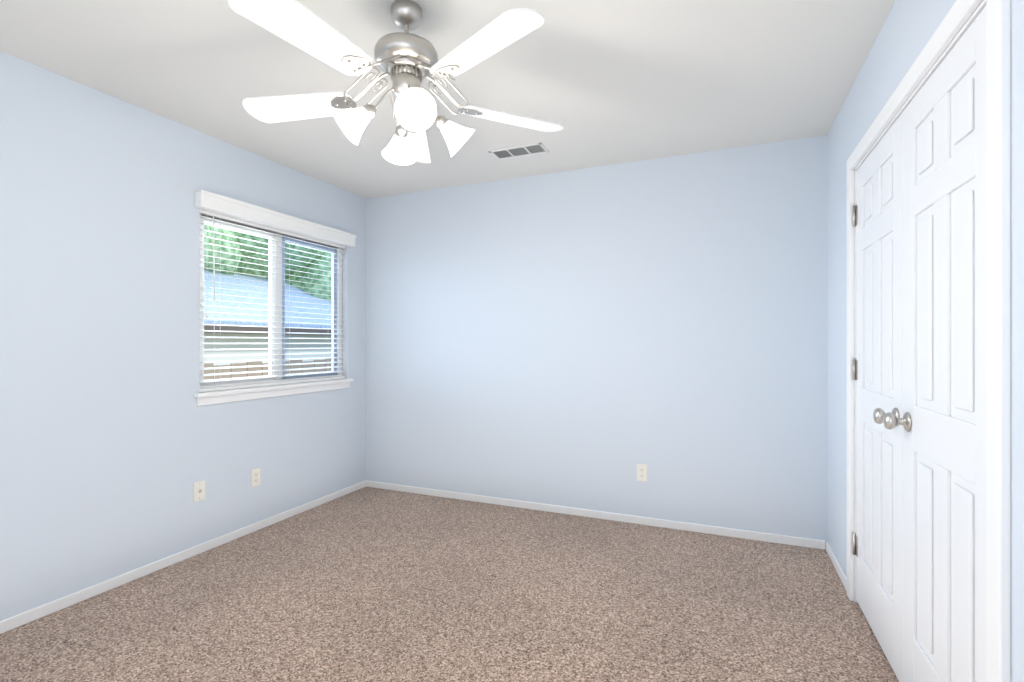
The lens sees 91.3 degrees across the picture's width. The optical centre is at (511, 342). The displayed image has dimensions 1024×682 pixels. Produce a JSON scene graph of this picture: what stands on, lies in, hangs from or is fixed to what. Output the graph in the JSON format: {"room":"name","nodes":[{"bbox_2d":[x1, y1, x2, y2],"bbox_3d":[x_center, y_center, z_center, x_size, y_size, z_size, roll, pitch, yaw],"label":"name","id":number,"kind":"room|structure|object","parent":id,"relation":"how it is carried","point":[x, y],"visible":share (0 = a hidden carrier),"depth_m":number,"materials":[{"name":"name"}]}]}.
{"room":"empty bedroom","nodes":[
{"label":"empty bedroom","id":0,"kind":"room"},
{"bbox_2d":[0,51,365,620],"bbox_3d":[-2.012,-0.004,2.562,0.120,2.440,3.700,0,0,23],"label":"wall","id":1,"kind":"structure","parent":0,"point":[116,442],"depth_m":2.52,"materials":[{"name":"blue paint"}]},
{"bbox_2d":[0,480,366,633],"bbox_3d":[-1.951,1.190,2.536,0.013,0.052,3.700,0,0,23],"label":"baseboard","id":2,"kind":"structure","parent":1,"relation":"attached to","point":[21,619],"depth_m":2.64,"materials":[{"name":"white wood"}]},
{"bbox_2d":[193,480,204,501],"bbox_3d":[-1.800,0.856,2.887,0.018,0.114,0.070,0,0,23],"label":"outlet","id":3,"kind":"object","parent":1,"relation":"attached to","point":[198,490],"visible":1,"depth_m":2.88,"materials":[{"name":"white plastic"}]},
{"bbox_2d":[251,468,260,486],"bbox_3d":[-1.658,0.871,3.240,0.007,0.114,0.070,0,0,23],"label":"electrical outlet","id":4,"kind":"object","parent":1,"relation":"attached to","point":[256,477],"visible":1,"depth_m":3.23,"materials":[{"name":"white plastic"}]},
{"bbox_2d":[194,214,353,405],"bbox_3d":[-1.601,-0.220,3.477,0.146,1.165,1.305,0,0,23],"label":"window","id":5,"kind":"structure","parent":1,"relation":"in","point":[281,292],"depth_m":3.48,"materials":[{"name":"white plastic"}]},
{"bbox_2d":[199,208,344,391],"bbox_3d":[-1.599,-0.258,3.476,0.070,1.089,1.223,0,0,23],"label":"window blinds","id":6,"kind":"object","parent":5,"relation":"attached to","point":[220,217],"visible":0.75,"depth_m":3.35,"materials":[{"name":"white plastic"}]},
{"bbox_2d":[195,190,356,246],"bbox_3d":[-1.536,-0.823,3.449,0.066,0.094,1.303,0,0,23],"label":"window valance","id":7,"kind":"object","parent":1,"relation":"attached to","point":[214,202],"visible":1,"depth_m":3.26,"materials":[{"name":"white wood"}]},
{"bbox_2d":[0,0,895,198],"bbox_3d":[-0.408,-1.274,1.888,3.600,0.100,3.940,0,0,23],"label":"ceiling","id":8,"kind":"structure","parent":0,"point":[606,82],"depth_m":2.27,"materials":[{"name":"white paint"}]},
{"bbox_2d":[228,0,563,164],"bbox_3d":[-0.417,-0.965,1.808,1.250,0.515,1.231,0,0,23],"label":"ceiling fan","id":9,"kind":"object","parent":8,"relation":"hanging from","point":[406,61],"visible":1,"depth_m":1.74,"materials":[{"name":"white wood"}]},
{"bbox_2d":[488,143,548,159],"bbox_3d":[0.043,-1.219,3.195,0.360,0.010,0.160,0,0,23],"label":"ceiling vent","id":10,"kind":"object","parent":8,"relation":"in","point":[520,151],"visible":1,"depth_m":3.19,"materials":[{"name":"white metal"}]},
{"bbox_2d":[0,487,898,681],"bbox_3d":[-0.408,1.266,1.888,3.600,0.100,3.940,0,0,23],"label":"floor","id":11,"kind":"structure","parent":0,"point":[368,584],"depth_m":2.27,"materials":[{"name":"beige carpet"}]},
{"bbox_2d":[366,135,827,548],"bbox_3d":[0.332,-0.004,3.648,3.600,2.440,0.120,0,0,23],"label":"wall","id":12,"kind":"structure","parent":0,"point":[591,338],"depth_m":3.42,"materials":[{"name":"blue paint"}]},
{"bbox_2d":[366,480,824,549],"bbox_3d":[0.306,1.190,3.587,3.332,0.052,0.013,0,0,23],"label":"baseboard","id":13,"kind":"structure","parent":12,"relation":"attached to","point":[760,536],"depth_m":3.41,"materials":[{"name":"white wood"}]},
{"bbox_2d":[637,464,646,481],"bbox_3d":[0.871,0.871,3.352,0.070,0.114,0.007,0,0,23],"label":"electrical outlet","id":14,"kind":"object","parent":12,"relation":"attached to","point":[641,472],"visible":1,"depth_m":3.35,"materials":[{"name":"white plastic"}]},
{"bbox_2d":[828,0,1023,681],"bbox_3d":[1.210,-0.004,1.208,0.150,2.440,3.700,0,0,23],"label":"wall","id":15,"kind":"structure","parent":0,"point":[908,30],"depth_m":1.82,"materials":[{"name":"blue paint"}]},
{"bbox_2d":[826,542,846,590],"bbox_3d":[1.739,1.190,2.678,0.013,0.052,0.551,0,0,23],"label":"baseboard","id":16,"kind":"structure","parent":15,"relation":"attached to","point":[837,566],"depth_m":2.65,"materials":[{"name":"white wood"}]},
{"bbox_2d":[853,6,985,681],"bbox_3d":[1.343,0.200,1.748,0.103,2.008,1.323,0,0,23],"label":"closet doors","id":17,"kind":"structure","parent":15,"relation":"in","point":[919,376],"depth_m":1.54,"materials":[{"name":"white wood"}]},
{"bbox_2d":[847,0,1010,681],"bbox_3d":[1.368,0.168,1.738,0.067,2.097,1.454,0,0,23],"label":"trim","id":18,"kind":"structure","parent":15,"relation":"attached to","point":[956,19],"depth_m":1.11,"materials":[{"name":"white wood"}]},
{"label":"outside","id":19,"kind":"structure","parent":0,"visible":0},
{"bbox_2d":[204,222,330,379],"bbox_3d":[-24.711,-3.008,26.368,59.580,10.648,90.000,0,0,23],"label":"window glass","id":20,"kind":"structure","parent":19,"point":[226,280],"depth_m":16.47,"materials":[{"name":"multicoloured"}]}
]}

